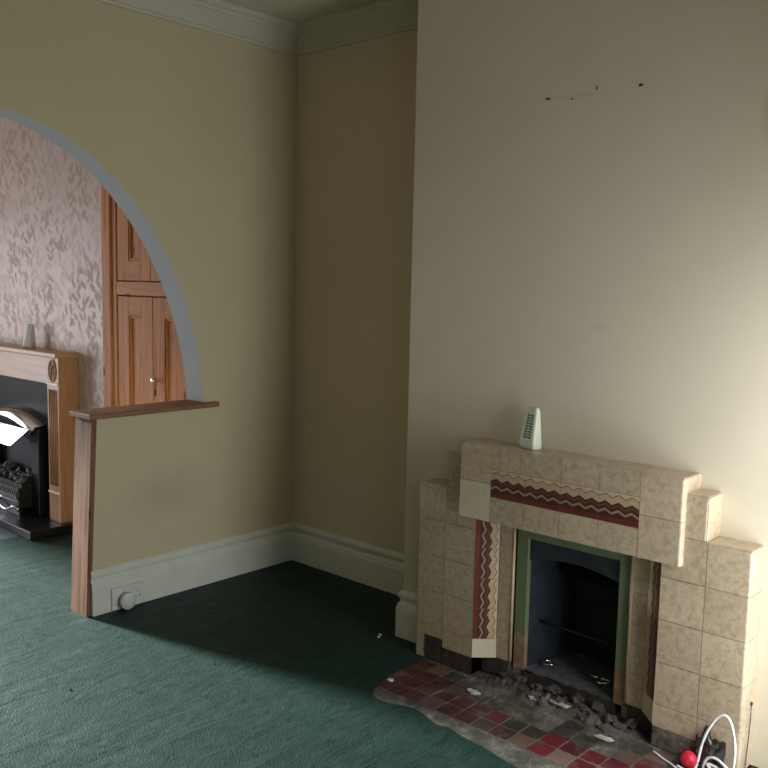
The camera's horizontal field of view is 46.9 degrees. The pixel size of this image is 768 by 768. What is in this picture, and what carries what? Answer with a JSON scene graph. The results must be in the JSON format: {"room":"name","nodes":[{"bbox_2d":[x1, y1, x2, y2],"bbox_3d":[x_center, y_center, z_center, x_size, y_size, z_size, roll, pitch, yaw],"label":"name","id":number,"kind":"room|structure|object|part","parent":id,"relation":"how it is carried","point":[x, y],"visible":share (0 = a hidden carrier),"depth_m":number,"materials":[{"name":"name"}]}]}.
{"room":"living room","nodes":[
{"label":"living room","id":0,"kind":"room"},
{"bbox_2d":[0,117,103,409],"bbox_3d":[-2.233,-0.636,6.274,2.195,2.957,0.705,7,9,42],"label":"wall","id":1,"kind":"structure","parent":0,"point":[51,246],"depth_m":5.68,"materials":[{"name":"pink paper"}]},
{"bbox_2d":[0,0,296,569],"bbox_3d":[-1.970,-0.320,3.491,0.150,2.957,4.200,7,9,42],"label":"wall","id":2,"kind":"structure","parent":0,"point":[190,131],"depth_m":4.47,"materials":[{"name":"paint"}]},
{"bbox_2d":[71,417,96,616],"bbox_3d":[-1.427,0.627,4.207,0.144,0.940,0.070,7,9,42],"label":"timber post","id":3,"kind":"object","parent":2,"relation":"attached to","point":[85,430],"visible":0.86,"depth_m":4.18,"materials":[{"name":"brown wood"}]},
{"bbox_2d":[111,581,144,610],"bbox_3d":[-1.247,1.032,4.319,0.014,0.109,0.180,7,9,42],"label":"wall socket","id":4,"kind":"object","parent":2,"relation":"attached to","point":[137,588],"visible":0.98,"depth_m":4.31,"materials":[{"name":"white plastic"}]},
{"bbox_2d":[120,592,135,609],"bbox_3d":[-1.243,1.049,4.290,0.041,0.082,0.082,7,9,42],"label":"plug","id":5,"kind":"object","parent":4,"relation":"attached to","point":[128,599],"visible":1,"depth_m":4.27,"materials":[{"name":"white plastic"}]},
{"bbox_2d":[70,400,218,419],"bbox_3d":[-1.176,0.123,4.415,0.188,0.025,0.740,7,9,42],"label":"shelf","id":6,"kind":"object","parent":2,"relation":"attached to","point":[178,405],"visible":0.87,"depth_m":4.33,"materials":[{"name":"brown wood"}]},
{"bbox_2d":[90,522,291,616],"bbox_3d":[-0.955,0.950,4.661,0.024,0.217,1.281,7,9,42],"label":"baseboard","id":7,"kind":"structure","parent":2,"relation":"attached to","point":[168,573],"depth_m":4.62,"materials":[{"name":"white paint"}]},
{"bbox_2d":[95,0,296,55],"bbox_3d":[-1.850,-1.712,3.254,0.092,0.134,4.200,7,9,42],"label":"trim","id":8,"kind":"structure","parent":2,"relation":"attached to","point":[219,17],"depth_m":4.42,"materials":[{"name":"paint"}]},
{"bbox_2d":[221,0,383,23],"bbox_3d":[-1.787,-1.817,3.153,9.300,0.100,4.550,7,9,42],"label":"ceiling","id":9,"kind":"structure","parent":0,"point":[294,11],"depth_m":4.41,"materials":[{"name":"paint"}]},
{"bbox_2d":[292,29,417,553],"bbox_3d":[-0.062,-0.413,4.693,1.358,2.957,0.150,7,9,42],"label":"wall","id":10,"kind":"structure","parent":0,"point":[356,102],"depth_m":4.67,"materials":[{"name":"beige paint"}]},
{"bbox_2d":[292,522,404,594],"bbox_3d":[-0.094,0.961,4.731,1.208,0.217,0.024,7,9,42],"label":"baseboard","id":11,"kind":"structure","parent":10,"relation":"attached to","point":[377,567],"depth_m":4.80,"materials":[{"name":"white paint"}]},
{"bbox_2d":[296,0,417,55],"bbox_3d":[-0.057,-1.800,4.397,1.208,0.134,0.092,7,9,42],"label":"trim","id":12,"kind":"structure","parent":10,"relation":"attached to","point":[386,17],"depth_m":4.47,"materials":[{"name":"paint"}]},
{"bbox_2d":[0,527,757,767],"bbox_3d":[-1.854,1.221,3.492,9.300,0.100,4.550,7,9,42],"label":"floor","id":13,"kind":"structure","parent":0,"point":[281,665],"depth_m":3.58,"materials":[{"name":"green carpet"}]},
{"bbox_2d":[0,342,78,540],"bbox_3d":[-2.593,0.309,5.969,1.560,1.130,0.357,7,9,42],"label":"fireplace","id":14,"kind":"object","parent":13,"relation":"on","point":[44,380],"visible":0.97,"depth_m":5.59,"materials":[{"name":"brown wood"}]},
{"bbox_3d":[-2.494,0.374,6.088,1.160,0.870,0.057,7,9,42],"label":"panel","id":15,"kind":"part","parent":14,"relation":"part of","materials":[{"name":"grey metal"}]},
{"bbox_2d":[0,404,49,515],"bbox_3d":[-2.525,0.485,5.934,0.770,0.679,0.225,7,9,42],"label":"fire","id":16,"kind":"object","parent":14,"relation":"on","point":[24,447],"visible":0.99,"depth_m":5.77,"materials":[{"name":"metal"}]},
{"bbox_2d":[0,404,47,434],"bbox_3d":[-2.491,0.215,5.935,0.770,0.140,0.142,7,9,42],"label":"hood","id":17,"kind":"object","parent":16,"relation":"attached to","point":[18,418],"depth_m":5.77,"materials":[{"name":"silver metal"}]},
{"bbox_2d":[23,324,35,347],"bbox_3d":[-2.328,-0.315,5.811,0.074,0.155,0.048,4,7,20],"label":"air freshener","id":18,"kind":"object","parent":14,"relation":"on","point":[29,341],"visible":1,"depth_m":5.80,"materials":[{"name":"white plastic"}]},
{"bbox_2d":[0,342,78,358],"bbox_3d":[-2.514,-0.243,5.982,1.490,0.032,0.157,7,9,42],"label":"mantel shelf","id":19,"kind":"object","parent":14,"relation":"attached to","point":[5,348],"depth_m":5.67,"materials":[{"name":"brown wood"}]},
{"bbox_3d":[-2.085,0.687,5.606,0.149,0.013,0.012,7,9,42],"label":"moulding","id":20,"kind":"part","parent":14,"relation":"part of","materials":[{"name":"brown wood"}]},
{"bbox_2d":[101,185,186,406],"bbox_3d":[-1.155,-0.476,5.170,0.898,2.930,0.586,7,9,42],"label":"tall cabinet","id":21,"kind":"object","parent":13,"relation":"on","point":[143,362],"visible":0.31,"depth_m":5.09,"materials":[{"name":"orange wood"}]},
{"bbox_3d":[-1.605,-0.488,5.238,0.138,2.880,0.060,7,9,42],"label":"architrave","id":22,"kind":"part","parent":21,"relation":"part of","materials":[{"name":"orange wood"}]},
{"bbox_3d":[-1.407,-1.016,5.021,0.334,0.855,0.039,7,9,42],"label":"door","id":23,"kind":"part","parent":21,"relation":"part of","materials":[{"name":"orange wood"}]},
{"bbox_3d":[-1.406,-1.004,5.024,0.110,0.600,0.034,7,9,42],"label":"door panel","id":24,"kind":"part","parent":21,"relation":"part of","materials":[{"name":"orange wood"}]},
{"bbox_3d":[-1.422,0.139,5.144,0.132,1.062,0.034,7,9,42],"label":"door panel","id":25,"kind":"part","parent":21,"relation":"part of","materials":[{"name":"orange wood"}]},
{"bbox_3d":[-1.425,0.170,5.146,0.356,1.349,0.039,7,9,42],"label":"door","id":26,"kind":"part","parent":21,"relation":"part of","materials":[{"name":"orange wood"}]},
{"bbox_3d":[-1.266,-0.528,4.935,0.759,0.076,0.045,7,9,42],"label":"rail","id":27,"kind":"part","parent":21,"relation":"part of","materials":[{"name":"orange wood"}]},
{"bbox_3d":[-1.140,-0.983,4.780,0.379,0.855,0.039,7,9,42],"label":"door","id":28,"kind":"part","parent":21,"relation":"part of","materials":[{"name":"orange wood"}]},
{"bbox_3d":[-1.158,0.203,4.905,0.357,1.349,0.039,7,9,42],"label":"door","id":29,"kind":"part","parent":21,"relation":"part of","materials":[{"name":"orange wood"}]},
{"bbox_3d":[-1.155,0.172,4.904,0.133,1.062,0.034,7,9,42],"label":"door panel","id":30,"kind":"part","parent":21,"relation":"part of","materials":[{"name":"orange wood"}]},
{"bbox_2d":[373,658,752,767],"bbox_3d":[0.590,1.253,3.202,1.550,0.066,0.582,7,9,42],"label":"tiled hearth","id":31,"kind":"object","parent":13,"relation":"on","point":[503,719],"visible":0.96,"depth_m":3.27,"materials":[{"name":"red tile"}]},
{"bbox_2d":[467,688,480,694],"bbox_3d":[0.353,1.214,3.491,0.061,0.017,0.038,7,9,42],"label":"chip","id":32,"kind":"object","parent":31,"relation":"on","point":[471,691],"visible":1,"depth_m":3.48,"materials":[{"name":"white stone"}]},
{"bbox_2d":[497,672,511,677],"bbox_3d":[0.492,1.188,3.616,0.054,0.023,0.054,1,6,-2],"label":"lump","id":33,"kind":"object","parent":31,"relation":"on","point":[501,674],"visible":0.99,"depth_m":3.61,"materials":[{"name":"grey stone"}]},
{"bbox_2d":[513,675,526,682],"bbox_3d":[0.544,1.185,3.556,0.053,0.032,0.052,7,9,42],"label":"lump","id":34,"kind":"object","parent":31,"relation":"on","point":[519,678],"visible":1,"depth_m":3.55,"materials":[{"name":"grey stone"}]},
{"bbox_2d":[529,682,542,692],"bbox_3d":[0.599,1.195,3.478,0.050,0.044,0.051,1,6,-1],"label":"lump","id":35,"kind":"object","parent":31,"relation":"on","point":[537,687],"visible":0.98,"depth_m":3.47,"materials":[{"name":"grey stone"}]},
{"bbox_2d":[543,685,560,694],"bbox_3d":[0.654,1.192,3.456,0.075,0.032,0.048,4,7,25],"label":"lump","id":36,"kind":"object","parent":31,"relation":"on","point":[554,689],"visible":1,"depth_m":3.44,"materials":[{"name":"grey stone"}]},
{"bbox_2d":[548,699,569,707],"bbox_3d":[0.666,1.217,3.372,0.093,0.012,0.032,7,9,42],"label":"chip","id":37,"kind":"object","parent":31,"relation":"on","point":[563,705],"visible":1,"depth_m":3.36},
{"bbox_2d":[554,697,564,703],"bbox_3d":[0.669,1.211,3.383,0.036,0.031,0.041,-3,8,-36],"label":"lump","id":38,"kind":"object","parent":31,"relation":"on","point":[557,699],"visible":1,"depth_m":3.38,"materials":[{"name":"grey stone"}]},
{"bbox_2d":[570,693,584,703],"bbox_3d":[0.736,1.200,3.376,0.056,0.047,0.060,7,9,42],"label":"lump","id":39,"kind":"object","parent":31,"relation":"on","point":[576,698],"visible":1,"depth_m":3.36,"materials":[{"name":"grey stone"}]},
{"bbox_2d":[576,715,584,719],"bbox_3d":[0.733,1.238,3.294,0.043,0.020,0.026,7,9,42],"label":"lump","id":40,"kind":"object","parent":31,"relation":"on","point":[580,717],"visible":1,"depth_m":3.29,"materials":[{"name":"grey stone"}]},
{"bbox_2d":[579,705,590,711],"bbox_3d":[0.752,1.220,3.321,0.053,0.024,0.030,7,9,42],"label":"lump","id":41,"kind":"object","parent":31,"relation":"on","point":[581,708],"visible":1,"depth_m":3.31,"materials":[{"name":"grey stone"}]},
{"bbox_2d":[591,701,604,713],"bbox_3d":[0.804,1.214,3.322,0.050,0.042,0.055,2,6,8],"label":"lump","id":42,"kind":"object","parent":31,"relation":"on","point":[597,706],"visible":0.99,"depth_m":3.31,"materials":[{"name":"grey stone"}]},
{"bbox_2d":[596,724,606,729],"bbox_3d":[0.788,1.248,3.221,0.046,0.016,0.019,7,9,42],"label":"lump","id":43,"kind":"object","parent":31,"relation":"on","point":[600,726],"visible":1,"depth_m":3.22,"materials":[{"name":"grey stone"}]},
{"bbox_2d":[593,734,613,741],"bbox_3d":[0.783,1.261,3.155,0.072,0.013,0.030,7,9,42],"label":"chip","id":44,"kind":"object","parent":31,"relation":"on","point":[600,736],"visible":1,"depth_m":3.15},
{"bbox_2d":[604,713,616,722],"bbox_3d":[0.831,1.224,3.244,0.045,0.033,0.051,5,7,27],"label":"lump","id":45,"kind":"object","parent":31,"relation":"on","point":[608,717],"visible":1,"depth_m":3.23,"materials":[{"name":"grey stone"}]},
{"bbox_2d":[612,721,626,729],"bbox_3d":[0.855,1.241,3.221,0.054,0.029,0.037,7,9,42],"label":"lump","id":46,"kind":"object","parent":31,"relation":"on","point":[618,725],"visible":1,"depth_m":3.21,"materials":[{"name":"grey stone"}]},
{"bbox_2d":[624,716,639,728],"bbox_3d":[0.906,1.234,3.225,0.059,0.032,0.045,-3,8,-36],"label":"lump","id":47,"kind":"object","parent":31,"relation":"on","point":[633,722],"visible":1,"depth_m":3.21,"materials":[{"name":"grey stone"}]},
{"bbox_2d":[653,751,676,767],"bbox_3d":[0.965,1.285,2.977,0.027,0.009,0.198,0,7,-12],"label":"white flex","id":48,"kind":"object","parent":31,"relation":"on","point":[654,752],"visible":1,"depth_m":3.01,"materials":[{"name":"plastic"}]},
{"bbox_2d":[680,750,696,767],"bbox_3d":[1.025,1.263,2.982,0.054,0.054,0.054,7,9,42],"label":"ball","id":49,"kind":"object","parent":31,"relation":"on","point":[688,759],"visible":0.98,"depth_m":2.96,"materials":[{"name":"plastic"}]},
{"bbox_2d":[676,714,735,767],"bbox_3d":[1.100,1.183,2.880,0.092,0.241,0.270,-3,8,-35],"label":"cable","id":50,"kind":"object","parent":31,"relation":"on","point":[708,765],"visible":1,"depth_m":2.90,"materials":[{"name":"plastic"}]},
{"bbox_2d":[696,725,725,767],"bbox_3d":[1.091,1.218,2.958,0.095,0.145,0.024,7,9,44],"label":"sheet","id":51,"kind":"object","parent":31,"relation":"on","point":[711,747],"visible":0.84,"depth_m":2.96,"materials":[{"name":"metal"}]},
{"bbox_2d":[404,0,767,767],"bbox_3d":[0.945,-0.259,3.514,1.732,2.957,0.557,7,9,42],"label":"wall","id":52,"kind":"structure","parent":0,"point":[596,261],"depth_m":3.26,"materials":[{"name":"beige paint"}]},
{"bbox_2d":[395,590,416,642],"bbox_3d":[0.129,1.050,3.983,0.182,0.217,0.024,7,9,42],"label":"baseboard","id":53,"kind":"structure","parent":52,"relation":"attached to","point":[406,609],"depth_m":4.00,"materials":[{"name":"white paint"}]},
{"bbox_2d":[416,438,764,767],"bbox_3d":[0.789,0.742,3.477,1.398,0.970,0.427,7,9,42],"label":"fireplace","id":54,"kind":"object","parent":52,"relation":"attached to","point":[624,573],"visible":0.95,"depth_m":3.28,"materials":[{"name":"tile"}]},
{"bbox_3d":[0.518,0.837,3.574,0.014,0.584,0.014,7,9,42],"label":"bead moulding","id":55,"kind":"part","parent":54,"relation":"part of","materials":[{"name":"beige tile"}]},
{"bbox_2d":[519,406,540,449],"bbox_3d":[0.571,0.170,3.439,0.051,0.163,0.078,-4,8,-38],"label":"air freshener","id":56,"kind":"object","parent":54,"relation":"on","point":[530,439],"visible":1,"depth_m":3.42,"materials":[{"name":"plastic"}]},
{"bbox_2d":[523,414,533,438],"bbox_3d":[0.561,0.164,3.431,0.021,0.094,0.041,-4,8,-38],"label":"vent grille","id":57,"kind":"object","parent":56,"relation":"attached to","point":[528,428],"depth_m":3.43,"materials":[{"name":"green plastic"}]},
{"bbox_2d":[543,659,555,665],"bbox_3d":[0.669,1.131,3.584,0.053,0.017,0.047,7,9,42],"label":"metal ring","id":58,"kind":"object","parent":54,"relation":"on","point":[547,660],"visible":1,"depth_m":3.58,"materials":[{"name":"silver metal"}]},
{"bbox_3d":[0.726,0.871,3.425,0.500,0.612,0.029,7,9,42],"label":"metal frame","id":59,"kind":"part","parent":54,"relation":"part of","materials":[{"name":"green paint"}]},
{"bbox_2d":[530,539,619,582],"bbox_3d":[0.735,0.676,3.408,0.396,0.093,0.012,7,9,42],"label":"hood","id":60,"kind":"object","parent":54,"relation":"attached to","point":[607,564],"depth_m":3.39,"materials":[{"name":"black metal"}]},
{"bbox_2d":[590,674,611,684],"bbox_3d":[0.840,1.151,3.444,0.097,0.017,0.054,7,9,42],"label":"metal hook","id":61,"kind":"object","parent":54,"relation":"on","point":[609,682],"visible":1,"depth_m":3.44,"materials":[{"name":"silver metal"}]},
{"bbox_3d":[0.898,0.883,3.232,0.014,0.584,0.014,7,9,42],"label":"bead moulding","id":62,"kind":"part","parent":54,"relation":"part of","materials":[{"name":"beige tile"}]},
{"bbox_2d":[744,702,752,767],"bbox_3d":[1.209,1.175,2.940,0.011,0.243,0.044,5,7,27],"label":"wire","id":63,"kind":"object","parent":54,"relation":"attached to","point":[751,704],"visible":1,"depth_m":2.95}
]}

